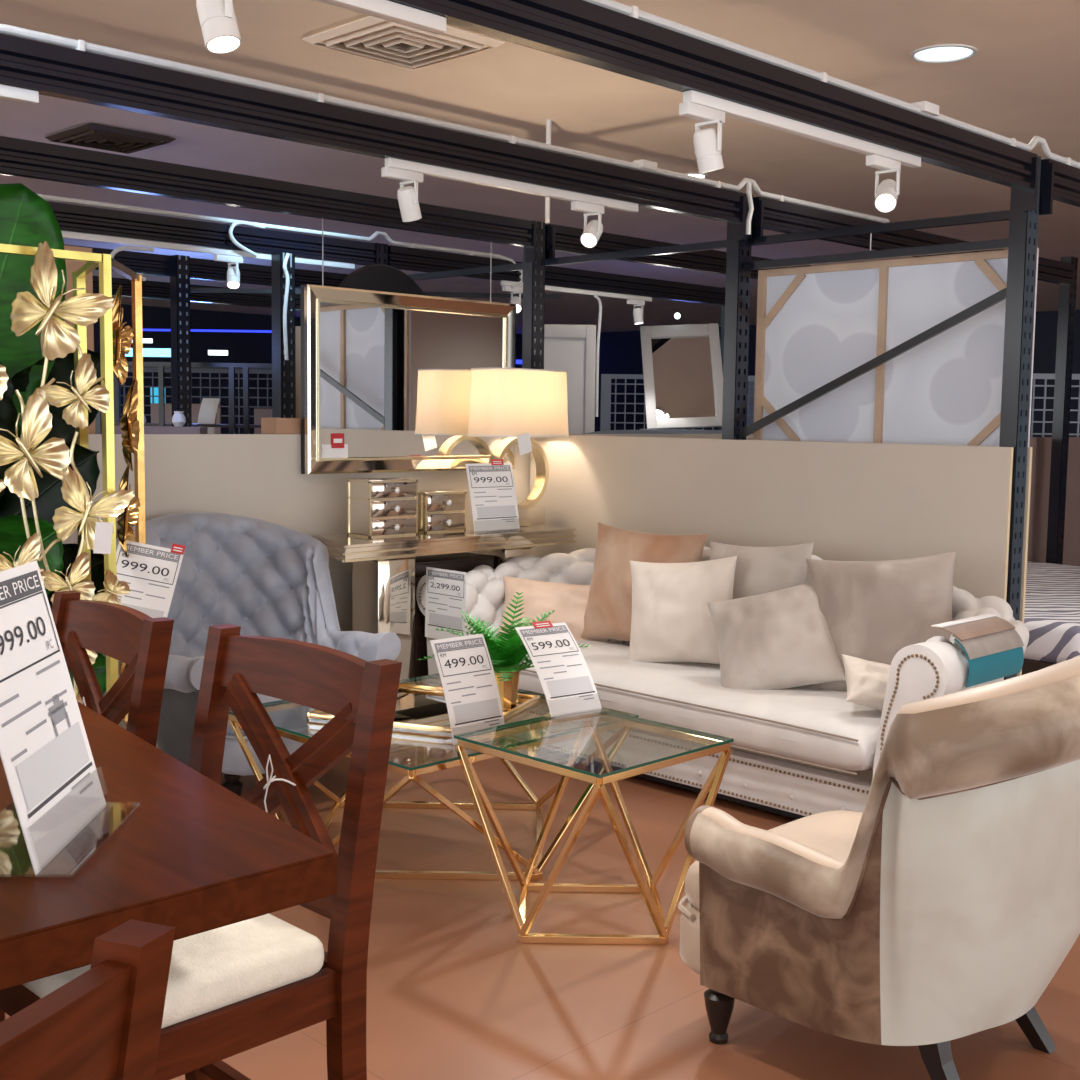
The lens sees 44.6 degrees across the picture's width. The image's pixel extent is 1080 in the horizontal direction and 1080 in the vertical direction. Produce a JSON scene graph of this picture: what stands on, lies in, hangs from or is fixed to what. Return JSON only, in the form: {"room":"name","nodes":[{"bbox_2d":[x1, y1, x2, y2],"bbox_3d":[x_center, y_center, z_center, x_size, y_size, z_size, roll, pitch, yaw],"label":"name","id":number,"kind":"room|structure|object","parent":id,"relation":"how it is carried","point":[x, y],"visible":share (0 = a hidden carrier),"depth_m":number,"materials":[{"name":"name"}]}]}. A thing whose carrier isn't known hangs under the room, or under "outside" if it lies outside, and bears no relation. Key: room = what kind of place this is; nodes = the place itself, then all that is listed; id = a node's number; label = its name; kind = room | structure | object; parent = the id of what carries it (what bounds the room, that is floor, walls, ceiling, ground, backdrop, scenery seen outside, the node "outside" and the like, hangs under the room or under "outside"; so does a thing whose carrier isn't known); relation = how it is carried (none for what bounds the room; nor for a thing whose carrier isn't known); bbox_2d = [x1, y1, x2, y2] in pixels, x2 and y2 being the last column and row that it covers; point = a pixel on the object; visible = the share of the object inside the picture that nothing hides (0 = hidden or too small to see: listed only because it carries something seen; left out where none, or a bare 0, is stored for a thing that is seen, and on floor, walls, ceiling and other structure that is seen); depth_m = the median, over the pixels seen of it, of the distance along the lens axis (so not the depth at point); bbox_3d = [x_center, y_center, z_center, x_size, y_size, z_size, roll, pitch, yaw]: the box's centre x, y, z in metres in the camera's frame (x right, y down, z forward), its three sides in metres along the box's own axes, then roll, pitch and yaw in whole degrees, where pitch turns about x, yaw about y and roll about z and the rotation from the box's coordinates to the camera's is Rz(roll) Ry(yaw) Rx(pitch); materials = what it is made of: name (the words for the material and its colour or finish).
{"room":"store","nodes":[
{"label":"store","id":0,"kind":"room"},
{"bbox_2d":[64,245,94,433],"bbox_3d":[-2.799,-0.106,4.997,0.030,2.200,2.350,6,8,45],"label":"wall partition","id":1,"kind":"structure","parent":0,"point":[71,265],"depth_m":5.69,"materials":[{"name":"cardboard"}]},
{"bbox_2d":[93,276,300,309],"bbox_3d":[-3.578,-1.993,10.234,0.050,0.135,7.600,6,8,45],"label":"beam","id":2,"kind":"structure","parent":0,"point":[150,289],"depth_m":10.95,"materials":[{"name":"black metal"}]},
{"bbox_2d":[196,0,241,53],"bbox_3d":[-0.663,-1.067,2.607,0.097,0.180,0.170,6,8,45],"label":"track spotlight","id":3,"kind":"object","parent":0,"point":[217,18],"visible":1,"depth_m":2.60,"materials":[{"name":"white metal"}]},
{"bbox_2d":[93,304,521,433],"bbox_3d":[-9.053,-1.812,17.441,0.200,3.100,25.600,6,8,45],"label":"wall","id":4,"kind":"structure","parent":0,"point":[242,347],"depth_m":21.09,"materials":[{"name":"paint"}]},
{"bbox_2d":[338,264,424,295],"bbox_3d":[-0.802,-1.039,6.706,0.030,0.720,0.720,6,8,45],"label":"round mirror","id":5,"kind":"object","parent":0,"point":[374,277],"visible":0.17,"depth_m":6.66,"materials":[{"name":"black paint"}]},
{"bbox_2d":[62,434,753,747],"bbox_3d":[-0.812,0.174,6.573,0.020,1.400,6.300,6,8,45],"label":"wall","id":6,"kind":"structure","parent":0,"point":[257,476],"depth_m":6.03,"materials":[{"name":"beige paint"}]},
{"bbox_2d":[261,418,300,433],"bbox_3d":[-1.193,-0.538,6.203,0.130,0.075,0.200,6,8,45],"label":"cardboard box","id":7,"kind":"object","parent":6,"relation":"on","point":[268,425],"visible":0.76,"depth_m":6.13,"materials":[{"name":"brown cardboard"}]},
{"bbox_2d":[300,284,516,473],"bbox_3d":[-0.621,-0.782,6.595,0.061,0.875,1.340,6,8,45],"label":"wall mirror","id":8,"kind":"object","parent":6,"relation":"attached to","point":[386,376],"visible":0.9,"depth_m":6.48,"materials":[{"name":"silver metal"}]},
{"bbox_2d":[320,302,503,457],"bbox_3d":[-0.617,-0.782,6.590,0.006,0.725,1.190,6,8,45],"label":"mirror glass","id":9,"kind":"object","parent":8,"relation":"attached to","point":[395,378],"depth_m":6.52,"materials":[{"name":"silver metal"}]},
{"bbox_2d":[317,524,575,547],"bbox_3d":[-0.514,-0.031,6.400,0.510,0.012,1.460,6,8,45],"label":"tabletop","id":10,"kind":"object","parent":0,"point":[451,538],"depth_m":6.20,"materials":[{"name":"beige mirror"}]},
{"bbox_2d":[0,0,1079,333],"bbox_3d":[0.020,-2.438,8.293,26.000,0.100,26.000,6,8,45],"label":"ceiling","id":11,"kind":"structure","parent":0,"point":[1022,82],"depth_m":7.01,"materials":[{"name":"paint"}]},
{"bbox_2d":[45,123,175,153],"bbox_3d":[-2.516,-2.344,7.708,0.550,0.043,0.540,6,8,45],"label":"ceiling vent","id":12,"kind":"object","parent":11,"relation":"in","point":[91,135],"visible":1,"depth_m":7.63,"materials":[{"name":"brown metal"}]},
{"bbox_2d":[302,16,504,69],"bbox_3d":[-0.582,-2.121,5.617,0.600,0.043,0.620,6,8,45],"label":"ceiling vent","id":13,"kind":"object","parent":11,"relation":"in","point":[370,37],"visible":0.91,"depth_m":5.58,"materials":[{"name":"brown"}]},
{"bbox_2d":[910,44,977,62],"bbox_3d":[1.759,-2.119,5.738,0.284,0.010,0.284,6,8,45],"label":"recessed light","id":14,"kind":"object","parent":11,"relation":"in","point":[952,52],"visible":1,"depth_m":5.74,"materials":[{"name":"white plastic"}]},
{"bbox_2d":[5,734,1079,1079],"bbox_3d":[-0.022,0.747,8.593,26.000,0.100,26.000,6,8,45],"label":"floor","id":15,"kind":"structure","parent":0,"point":[453,992],"depth_m":3.52,"materials":[{"name":"ceramic"}]},
{"bbox_2d":[0,183,105,694],"bbox_3d":[-1.841,-0.032,4.179,0.716,2.231,0.918,6,8,45],"label":"banana plant","id":16,"kind":"object","parent":15,"relation":"on","point":[26,219],"visible":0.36,"depth_m":4.31,"materials":[{"name":"green plant"}]},
{"bbox_2d":[0,241,145,726],"bbox_3d":[-1.534,0.157,3.683,0.516,1.958,1.548,3,6,23],"label":"screen","id":17,"kind":"object","parent":15,"relation":"on","point":[59,339],"visible":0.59,"depth_m":3.74,"materials":[{"name":"gold metal"}]},
{"bbox_2d":[93,514,112,553],"bbox_3d":[-1.263,-0.019,3.784,0.032,0.118,0.061,6,8,45],"label":"tag","id":18,"kind":"object","parent":17,"relation":"hanging from","point":[102,540],"visible":1,"depth_m":3.77,"materials":[{"name":"white paper"}]},
{"bbox_2d":[116,540,184,617],"bbox_3d":[-1.245,0.163,4.097,0.260,0.325,0.100,1,5,1],"label":"price card","id":19,"kind":"object","parent":17,"relation":"hanging from","point":[151,572],"visible":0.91,"depth_m":4.11,"materials":[{"name":"white paper"}]},
{"bbox_2d":[0,919,175,1079],"bbox_3d":[-0.619,0.859,0.927,0.525,1.100,0.518,3,6,21],"label":"dining chair","id":20,"kind":"object","parent":15,"relation":"on","point":[105,1023],"visible":1,"depth_m":0.97,"materials":[{"name":"brown wood"}]},
{"bbox_2d":[51,590,173,746],"bbox_3d":[-1.070,0.693,2.623,0.525,1.100,0.518,-4,7,-40],"label":"dining chair","id":21,"kind":"object","parent":15,"relation":"on","point":[125,634],"visible":0.35,"depth_m":2.67,"materials":[{"name":"brown wood"}]},
{"bbox_2d":[114,426,206,433],"bbox_3d":[-2.500,-0.043,8.637,0.600,1.400,0.200,1,5,0],"label":"cabinet","id":22,"kind":"object","parent":15,"relation":"on","point":[147,429],"visible":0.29,"depth_m":8.47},
{"bbox_2d":[0,701,336,989],"bbox_3d":[-1.063,0.834,1.933,1.023,0.950,1.574,-3,7,-36],"label":"dining table","id":23,"kind":"object","parent":15,"relation":"on","point":[170,845],"visible":0.61,"depth_m":1.62,"materials":[{"name":"brown wood"}]},
{"bbox_2d":[0,561,106,874],"bbox_3d":[-0.638,0.212,1.672,0.175,0.342,0.290,1,5,-2],"label":"price card","id":24,"kind":"object","parent":23,"relation":"on","point":[46,756],"visible":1,"depth_m":1.68,"materials":[{"name":"white paper"}]},
{"bbox_2d":[48,694,70,736],"bbox_3d":[-0.635,0.229,1.740,0.012,0.048,0.072,1,5,-2],"label":"picture","id":25,"kind":"object","parent":24,"relation":"on","point":[59,705],"depth_m":1.74,"materials":[{"name":"grey paper"}]},
{"bbox_2d":[170,255,191,426],"bbox_3d":[-2.451,-0.653,9.015,0.090,2.545,0.100,6,8,45],"label":"post","id":26,"kind":"object","parent":15,"relation":"on","point":[180,318],"visible":0.49,"depth_m":8.91,"materials":[{"name":"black metal"}]},
{"bbox_2d":[64,244,348,288],"bbox_3d":[-3.294,-1.790,8.123,0.050,0.135,5.800,6,8,45],"label":"beam","id":27,"kind":"structure","parent":26,"relation":"attached to","point":[139,262],"depth_m":9.12,"materials":[{"name":"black metal"}]},
{"bbox_2d":[190,288,560,298],"bbox_3d":[-1.140,-1.736,9.265,2.622,0.060,0.020,0,5,-10],"label":"bar","id":28,"kind":"object","parent":26,"relation":"attached to","point":[203,290],"visible":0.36,"depth_m":9.33,"materials":[{"name":"black paint"}]},
{"bbox_2d":[95,362,271,433],"bbox_3d":[-2.446,-0.357,9.612,1.500,1.845,0.440,1,5,0],"label":"open shelf","id":29,"kind":"object","parent":15,"relation":"on","point":[160,365],"visible":0.22,"depth_m":9.34,"materials":[{"name":"black metal"}]},
{"bbox_2d":[151,403,220,433],"bbox_3d":[-2.821,-0.305,10.521,0.550,1.560,0.030,1,5,0],"label":"display board","id":30,"kind":"object","parent":15,"relation":"on","point":[154,406],"visible":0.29,"depth_m":10.44,"materials":[{"name":"grey"}]},
{"bbox_2d":[113,368,271,433],"bbox_3d":[-3.142,-0.656,12.397,1.790,1.900,0.060,1,5,0],"label":"mesh fence","id":31,"kind":"object","parent":15,"relation":"on","point":[116,385],"visible":0.21,"depth_m":12.32,"materials":[{"name":"grey metal"}]},
{"bbox_2d":[0,624,401,1079],"bbox_3d":[-0.591,0.740,2.188,0.518,1.100,0.525,6,8,45],"label":"dining chair","id":32,"kind":"object","parent":15,"relation":"on","point":[236,988],"visible":0.6,"depth_m":2.11,"materials":[{"name":"brown wood"}]},
{"bbox_2d":[22,914,323,1028],"bbox_3d":[-0.639,0.655,2.131,0.486,0.068,0.385,6,8,45],"label":"seat cushion","id":33,"kind":"object","parent":32,"relation":"on","point":[218,977],"depth_m":2.01,"materials":[{"name":"beige fabric"}]},
{"bbox_2d":[197,398,220,433],"bbox_3d":[-2.492,-0.265,9.934,0.180,1.600,0.030,1,5,0],"label":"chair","id":34,"kind":"object","parent":15,"relation":"on","point":[209,407],"visible":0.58,"depth_m":9.86,"materials":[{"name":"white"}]},
{"bbox_2d":[103,512,400,795],"bbox_3d":[-1.189,0.447,5.384,1.072,1.070,1.079,6,8,45],"label":"tufted armchair","id":35,"kind":"object","parent":15,"relation":"on","point":[261,577],"visible":0.52,"depth_m":5.62,"materials":[{"name":"fabric"}]},
{"bbox_2d":[226,693,318,735],"bbox_3d":[-1.069,0.615,5.278,0.700,0.149,0.752,6,8,45],"label":"seat cushion","id":36,"kind":"object","parent":35,"relation":"on","point":[293,719],"depth_m":4.94,"materials":[{"name":"fabric"}]},
{"bbox_2d":[271,252,295,417],"bbox_3d":[-1.490,-0.446,7.671,0.090,2.410,0.100,6,8,45],"label":"post","id":37,"kind":"object","parent":15,"relation":"on","point":[283,371],"visible":0.44,"depth_m":7.57,"materials":[{"name":"black metal"}]},
{"bbox_2d":[47,201,387,265],"bbox_3d":[-2.599,-1.385,6.609,0.078,0.650,4.602,6,8,45],"label":"beam","id":38,"kind":"structure","parent":37,"relation":"attached to","point":[70,217],"depth_m":7.30,"materials":[{"name":"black metal"}]},
{"bbox_2d":[61,231,354,268],"bbox_3d":[-1.828,-1.612,7.341,0.034,0.033,1.950,6,8,45],"label":"track","id":39,"kind":"object","parent":38,"relation":"attached to","point":[65,234],"visible":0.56,"depth_m":7.21,"materials":[{"name":"white metal"}]},
{"bbox_2d":[37,194,522,288],"bbox_3d":[-2.127,-1.683,7.011,0.040,0.263,5.670,6,8,45],"label":"conduit pipe","id":40,"kind":"object","parent":38,"relation":"attached to","point":[45,197],"visible":0.94,"depth_m":7.61,"materials":[{"name":"white plastic"}]},
{"bbox_2d":[295,326,300,417],"bbox_3d":[-1.407,-0.247,7.763,0.090,2.000,0.050,1,5,0],"label":"plank","id":41,"kind":"object","parent":15,"relation":"on","point":[297,328],"visible":0.14,"depth_m":7.67,"materials":[{"name":"wood"}]},
{"bbox_2d":[228,673,638,880],"bbox_3d":[-0.385,0.834,4.638,1.104,0.460,1.104,6,8,45],"label":"coffee table","id":42,"kind":"object","parent":15,"relation":"on","point":[412,773],"visible":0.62,"depth_m":4.39,"materials":[{"name":"gold glass"}]},
{"bbox_2d":[307,682,539,738],"bbox_3d":[-0.392,0.589,4.593,0.620,0.036,0.580,3,6,21],"label":"mirrored tray","id":43,"kind":"object","parent":42,"relation":"on","point":[421,709],"visible":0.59,"depth_m":4.54,"materials":[{"name":"gold mirror"}]},
{"bbox_2d":[417,592,589,709],"bbox_3d":[-0.119,0.391,4.633,0.564,0.392,0.585,-2,6,-23],"label":"potted fern","id":44,"kind":"object","parent":43,"relation":"on","point":[507,655],"visible":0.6,"depth_m":4.57,"materials":[{"name":"green plant"}]},
{"bbox_2d":[494,667,520,709],"bbox_3d":[-0.119,0.520,4.609,0.103,0.140,0.108,6,8,45],"label":"pot","id":45,"kind":"object","parent":44,"relation":"attached to","point":[508,690],"depth_m":4.57,"materials":[{"name":"gold metal"}]},
{"bbox_2d":[430,634,504,744],"bbox_3d":[-0.218,0.481,4.234,0.180,0.318,0.237,6,8,45],"label":"price card","id":46,"kind":"object","parent":42,"relation":"on","point":[464,664],"visible":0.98,"depth_m":4.25,"materials":[{"name":"white paper"}]},
{"bbox_2d":[317,524,575,736],"bbox_3d":[-0.520,0.426,6.443,0.524,0.930,1.473,6,8,45],"label":"console","id":47,"kind":"object","parent":15,"relation":"on","point":[383,568],"visible":0.45,"depth_m":6.12,"materials":[{"name":"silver mirror"}]},
{"bbox_2d":[345,477,419,537],"bbox_3d":[-0.734,-0.156,6.216,0.212,0.268,0.299,6,8,45],"label":"box","id":48,"kind":"object","parent":47,"relation":"on","point":[377,506],"visible":1,"depth_m":6.15,"materials":[{"name":"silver mirror"}]},
{"bbox_2d":[418,489,467,532],"bbox_3d":[-0.503,-0.143,6.479,0.192,0.198,0.274,6,8,45],"label":"box","id":49,"kind":"object","parent":47,"relation":"on","point":[440,510],"visible":0.88,"depth_m":6.41,"materials":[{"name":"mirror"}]},
{"bbox_2d":[415,552,493,684],"bbox_3d":[-0.513,0.462,6.537,0.273,0.760,0.540,6,8,45],"label":"base cabinet","id":50,"kind":"object","parent":47,"relation":"on","point":[466,562],"visible":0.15,"depth_m":6.34,"materials":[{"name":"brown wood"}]},
{"bbox_2d":[465,459,524,532],"bbox_3d":[-0.219,-0.222,6.511,0.128,0.350,0.316,6,8,45],"label":"price card","id":51,"kind":"object","parent":47,"relation":"on","point":[492,490],"visible":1,"depth_m":6.53,"materials":[{"name":"white paper"}]},
{"bbox_2d":[467,368,568,525],"bbox_3d":[-0.108,-0.477,6.828,0.320,0.807,0.582,6,8,45],"label":"table lamp","id":52,"kind":"object","parent":47,"relation":"on","point":[517,404],"visible":0.98,"depth_m":6.67,"materials":[{"name":"beige fabric"}]},
{"bbox_2d":[388,245,725,429],"bbox_3d":[0.292,-0.679,9.594,0.078,2.560,3.578,6,8,45],"label":"beam","id":53,"kind":"structure","parent":15,"relation":"on","point":[402,258],"depth_m":9.39,"materials":[{"name":"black metal"}]},
{"bbox_2d":[501,281,651,301],"bbox_3d":[0.293,-1.783,9.456,0.034,0.033,1.550,6,8,45],"label":"track","id":54,"kind":"object","parent":53,"relation":"attached to","point":[503,283],"visible":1,"depth_m":9.49,"materials":[{"name":"white metal"}]},
{"bbox_2d":[544,324,595,433],"bbox_3d":[0.151,-0.503,9.837,0.480,2.160,0.518,1,5,0],"label":"door","id":55,"kind":"structure","parent":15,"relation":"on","point":[571,349],"depth_m":9.52,"materials":[{"name":"grey paint"}]},
{"bbox_2d":[454,709,733,944],"bbox_3d":[0.156,0.861,3.948,0.594,0.550,0.594,6,8,45],"label":"side table","id":56,"kind":"object","parent":15,"relation":"on","point":[649,892],"visible":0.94,"depth_m":3.89,"materials":[{"name":"gold glass"}]},
{"bbox_2d":[515,620,601,716],"bbox_3d":[0.069,0.415,4.280,0.219,0.268,0.258,-3,7,-37],"label":"price card","id":57,"kind":"object","parent":56,"relation":"on","point":[568,686],"visible":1,"depth_m":4.28,"materials":[{"name":"white paper"}]},
{"bbox_2d":[600,374,754,433],"bbox_3d":[1.247,-0.549,11.950,1.414,1.885,0.060,1,5,4],"label":"mesh fence","id":58,"kind":"object","parent":15,"relation":"on","point":[605,416],"visible":0.26,"depth_m":11.90,"materials":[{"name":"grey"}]},
{"bbox_2d":[640,429,721,433],"bbox_3d":[1.127,-0.155,10.279,0.700,1.410,0.360,1,5,0],"label":"dresser","id":59,"kind":"object","parent":15,"relation":"on","point":[677,431],"visible":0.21,"depth_m":10.04,"materials":[{"name":"wood"}]},
{"bbox_2d":[640,323,722,428],"bbox_3d":[1.121,-1.286,10.312,0.661,0.847,0.400,1,5,0],"label":"leaning mirror","id":60,"kind":"object","parent":59,"relation":"on","point":[683,372],"visible":0.91,"depth_m":10.31,"materials":[{"name":"grey paint"}]},
{"bbox_2d":[651,336,715,418],"bbox_3d":[1.121,-1.284,10.317,0.504,0.688,0.314,1,5,0],"label":"mirror glass","id":61,"kind":"object","parent":60,"relation":"attached to","point":[683,368],"depth_m":10.31,"materials":[{"name":"silver mirror"}]},
{"bbox_2d":[416,547,1028,818],"bbox_3d":[0.710,0.527,5.635,2.733,0.913,1.045,6,8,45],"label":"sofa","id":62,"kind":"object","parent":15,"relation":"on","point":[799,752],"visible":0.34,"depth_m":5.01,"materials":[{"name":"fabric"}]},
{"bbox_2d":[425,567,465,638],"bbox_3d":[-0.438,0.301,6.079,0.280,0.330,0.008,6,8,45],"label":"price card","id":63,"kind":"object","parent":62,"relation":"attached to","point":[445,589],"visible":1,"depth_m":6.08,"materials":[{"name":"white paper"}]},
{"bbox_2d":[497,575,609,641],"bbox_3d":[0.078,0.339,6.274,0.570,0.313,0.182,2,6,12],"label":"throw pillow","id":64,"kind":"object","parent":62,"relation":"on","point":[568,602],"visible":0.56,"depth_m":6.22,"materials":[{"name":"fabric"}]},
{"bbox_2d":[581,522,707,640],"bbox_3d":[0.472,0.217,6.076,0.602,0.563,0.245,4,6,31],"label":"throw pillow","id":65,"kind":"object","parent":62,"relation":"on","point":[608,612],"visible":0.63,"depth_m":6.05,"materials":[{"name":"beige fabric"}]},
{"bbox_2d":[628,556,736,663],"bbox_3d":[0.604,0.307,5.619,0.532,0.499,0.238,3,6,25],"label":"throw pillow","id":66,"kind":"object","parent":62,"relation":"on","point":[671,620],"visible":0.91,"depth_m":5.55,"materials":[{"name":"fabric"}]},
{"bbox_2d":[519,640,881,770],"bbox_3d":[0.613,0.629,5.550,2.180,0.199,0.760,6,8,45],"label":"seat cushion","id":67,"kind":"object","parent":62,"relation":"on","point":[816,727],"depth_m":4.98,"materials":[{"name":"fabric"}]},
{"bbox_2d":[710,541,813,598],"bbox_3d":[0.924,0.263,5.652,0.575,0.544,0.201,6,8,45],"label":"throw pillow","id":68,"kind":"object","parent":62,"relation":"on","point":[758,570],"visible":0.34,"depth_m":5.57,"materials":[{"name":"grey fabric"}]},
{"bbox_2d":[707,583,845,689],"bbox_3d":[0.928,0.396,5.202,0.564,0.491,0.306,2,5,11],"label":"throw pillow","id":69,"kind":"object","parent":62,"relation":"on","point":[780,639],"visible":0.82,"depth_m":5.11,"materials":[{"name":"grey fabric"}]},
{"bbox_2d":[842,654,890,710],"bbox_3d":[1.252,0.536,4.774,0.367,0.233,0.163,0,5,-12],"label":"throw pillow","id":70,"kind":"object","parent":62,"relation":"on","point":[866,681],"visible":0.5,"depth_m":4.71,"materials":[{"name":"fabric"}]},
{"bbox_2d":[806,551,956,690],"bbox_3d":[1.323,0.330,5.106,0.644,0.587,0.269,3,6,26],"label":"throw pillow","id":71,"kind":"object","parent":62,"relation":"on","point":[872,610],"visible":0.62,"depth_m":5.04,"materials":[{"name":"fabric"}]},
{"bbox_2d":[931,614,1023,687],"bbox_3d":[1.530,0.381,4.589,0.149,0.196,0.410,6,8,45],"label":"book","id":72,"kind":"object","parent":62,"relation":"on","point":[992,647],"visible":1,"depth_m":4.54,"materials":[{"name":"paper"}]},
{"bbox_2d":[522,156,1040,679],"bbox_3d":[0.938,-0.361,6.335,2.855,2.555,0.095,6,8,45],"label":"frame","id":73,"kind":"object","parent":15,"relation":"on","point":[1019,293],"visible":0.46,"depth_m":5.72,"materials":[{"name":"metal"}]},
{"bbox_2d":[0,136,536,262],"bbox_3d":[-1.288,-1.513,5.885,0.065,0.215,3.550,6,8,45],"label":"beam","id":74,"kind":"structure","parent":73,"relation":"attached to","point":[18,157],"depth_m":5.83,"materials":[{"name":"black metal"}]},
{"bbox_2d":[0,33,745,240],"bbox_3d":[-0.312,-1.409,4.915,0.065,0.215,3.550,6,8,45],"label":"beam","id":75,"kind":"structure","parent":73,"relation":"attached to","point":[51,70],"depth_m":4.47,"materials":[{"name":"black metal"}]},
{"bbox_2d":[0,84,38,103],"bbox_3d":[-1.845,-1.241,3.395,0.034,0.033,1.120,6,8,45],"label":"track","id":76,"kind":"object","parent":75,"relation":"attached to","point":[7,92],"visible":1,"depth_m":3.74,"materials":[{"name":"white metal"}]},
{"bbox_2d":[381,167,423,221],"bbox_3d":[-0.496,-1.242,4.752,0.086,0.182,0.170,6,8,45],"label":"track spotlight","id":77,"kind":"object","parent":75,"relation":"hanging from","point":[407,196],"visible":1,"depth_m":4.74,"materials":[{"name":"white metal"}]},
{"bbox_2d":[0,24,888,222],"bbox_3d":[0.148,-1.581,5.356,0.060,0.096,4.858,6,8,45],"label":"conduit pipe","id":78,"kind":"object","parent":75,"relation":"attached to","point":[641,165],"visible":0.94,"depth_m":4.66,"materials":[{"name":"white plastic"}]},
{"bbox_2d":[385,157,637,211],"bbox_3d":[-0.067,-1.384,5.168,0.034,0.033,1.350,6,8,45],"label":"track","id":79,"kind":"object","parent":75,"relation":"attached to","point":[426,169],"visible":1,"depth_m":5.09,"materials":[{"name":"white metal"}]},
{"bbox_2d":[571,201,604,247],"bbox_3d":[0.204,-1.299,5.441,0.088,0.179,0.177,4,6,31],"label":"track spotlight","id":80,"kind":"object","parent":79,"relation":"attached to","point":[593,230],"visible":1,"depth_m":5.43,"materials":[{"name":"white metal"}]},
{"bbox_2d":[408,263,522,280],"bbox_3d":[-0.510,-1.562,7.719,1.290,0.035,0.030,6,8,45],"label":"bar","id":81,"kind":"object","parent":73,"relation":"attached to","point":[518,266],"visible":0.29,"depth_m":7.61,"materials":[{"name":"black paint"}]},
{"bbox_2d":[545,224,810,279],"bbox_3d":[1.294,-1.722,8.460,0.065,0.215,3.545,6,8,45],"label":"beam","id":82,"kind":"structure","parent":73,"relation":"attached to","point":[559,238],"depth_m":7.71,"materials":[{"name":"black metal"}]},
{"bbox_2d":[388,0,1038,211],"bbox_3d":[0.678,-1.303,3.931,0.065,0.215,3.550,6,8,45],"label":"beam","id":83,"kind":"structure","parent":73,"relation":"attached to","point":[581,31],"depth_m":3.74,"materials":[{"name":"black metal"}]},
{"bbox_2d":[316,0,445,33],"bbox_3d":[-0.491,-1.164,2.774,0.034,0.033,0.750,6,8,45],"label":"track","id":84,"kind":"object","parent":83,"relation":"attached to","point":[387,10],"visible":1,"depth_m":2.93,"materials":[{"name":"white metal"}]},
{"bbox_2d":[679,102,724,173],"bbox_3d":[0.459,-1.134,3.732,0.086,0.180,0.170,6,8,45],"label":"track spotlight","id":85,"kind":"object","parent":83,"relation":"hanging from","point":[707,143],"visible":1,"depth_m":3.72,"materials":[{"name":"white metal"}]},
{"bbox_2d":[683,90,920,167],"bbox_3d":[0.859,-1.273,4.120,0.034,0.033,1.270,6,8,45],"label":"track","id":86,"kind":"object","parent":83,"relation":"attached to","point":[732,109],"visible":1,"depth_m":4.03,"materials":[{"name":"white metal"}]},
{"bbox_2d":[866,154,900,212],"bbox_3d":[1.159,-1.190,4.421,0.088,0.179,0.177,4,6,31],"label":"track spotlight","id":87,"kind":"object","parent":86,"relation":"attached to","point":[887,191],"visible":1,"depth_m":4.41,"materials":[{"name":"white metal"}]},
{"bbox_2d":[583,0,1079,168],"bbox_3d":[1.919,-1.548,5.149,0.060,0.077,7.050,6,8,45],"label":"conduit pipe","id":88,"kind":"object","parent":83,"relation":"attached to","point":[925,108],"visible":0.78,"depth_m":4.10,"materials":[{"name":"white plastic"}]},
{"bbox_2d":[1039,159,1079,214],"bbox_3d":[3.264,-0.384,6.662,0.108,2.600,3.642,6,8,45],"label":"beam","id":89,"kind":"structure","parent":73,"relation":"attached to","point":[1059,181],"depth_m":5.31,"materials":[{"name":"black metal"}]},
{"bbox_2d":[678,655,1079,1079],"bbox_3d":[0.943,0.700,3.098,1.072,1.050,1.079,6,8,45],"label":"armchair","id":90,"kind":"object","parent":15,"relation":"on","point":[928,916],"visible":1,"depth_m":2.74,"materials":[{"name":"beige fabric"}]},
{"bbox_2d":[685,810,862,910],"bbox_3d":[0.819,0.832,3.232,0.700,0.149,0.752,6,8,45],"label":"armrest","id":91,"kind":"object","parent":90,"relation":"on","point":[833,833],"depth_m":3.36,"materials":[{"name":"beige fabric"}]},
{"bbox_2d":[752,197,1077,563],"bbox_3d":[2.275,-0.489,7.646,0.108,2.600,3.642,6,8,45],"label":"beam","id":92,"kind":"structure","parent":15,"relation":"on","point":[768,214],"depth_m":8.65,"materials":[{"name":"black metal"}]},
{"bbox_2d":[1022,561,1079,674],"bbox_3d":[2.868,0.540,7.523,1.500,0.550,2.600,6,8,45],"label":"bed","id":93,"kind":"object","parent":15,"relation":"on","point":[1052,597],"visible":0.14,"depth_m":6.39,"materials":[{"name":"white fabric"}]},
{"bbox_2d":[1030,373,1079,436],"bbox_3d":[3.854,-0.301,9.810,0.690,1.860,0.060,1,5,0],"label":"mesh fence","id":94,"kind":"object","parent":15,"relation":"on","point":[1035,375],"visible":0.16,"depth_m":9.74,"materials":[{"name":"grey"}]},
{"bbox_2d":[530,435,1013,600],"bbox_3d":[0.916,0.221,6.312,2.744,1.400,0.018,6,8,45],"label":"wall","id":95,"kind":"structure","parent":0,"point":[854,501],"depth_m":5.99,"materials":[{"name":"beige paint"}]},
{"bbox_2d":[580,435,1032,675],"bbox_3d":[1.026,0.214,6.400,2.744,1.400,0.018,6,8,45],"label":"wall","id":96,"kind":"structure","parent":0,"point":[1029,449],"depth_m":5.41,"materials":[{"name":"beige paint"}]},
{"bbox_2d":[753,248,1038,446],"bbox_3d":[1.537,-0.821,5.889,1.370,0.850,0.031,6,8,45],"label":"canvas","id":97,"kind":"object","parent":96,"relation":"attached to","point":[817,324],"visible":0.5,"depth_m":5.88,"materials":[{"name":"white fabric"}]},
{"bbox_2d":[594,309,1079,436],"bbox_3d":[9.047,-1.576,17.467,25.600,3.100,0.200,6,8,45],"label":"wall","id":98,"kind":"structure","parent":0,"point":[620,352],"depth_m":23.06,"materials":[{"name":"paint"}]},
{"bbox_2d":[746,437,1079,565],"bbox_3d":[3.099,0.015,8.809,0.020,1.400,6.200,6,8,45],"label":"wall","id":99,"kind":"structure","parent":0,"point":[1041,451],"depth_m":9.21,"materials":[{"name":"grey paint"}]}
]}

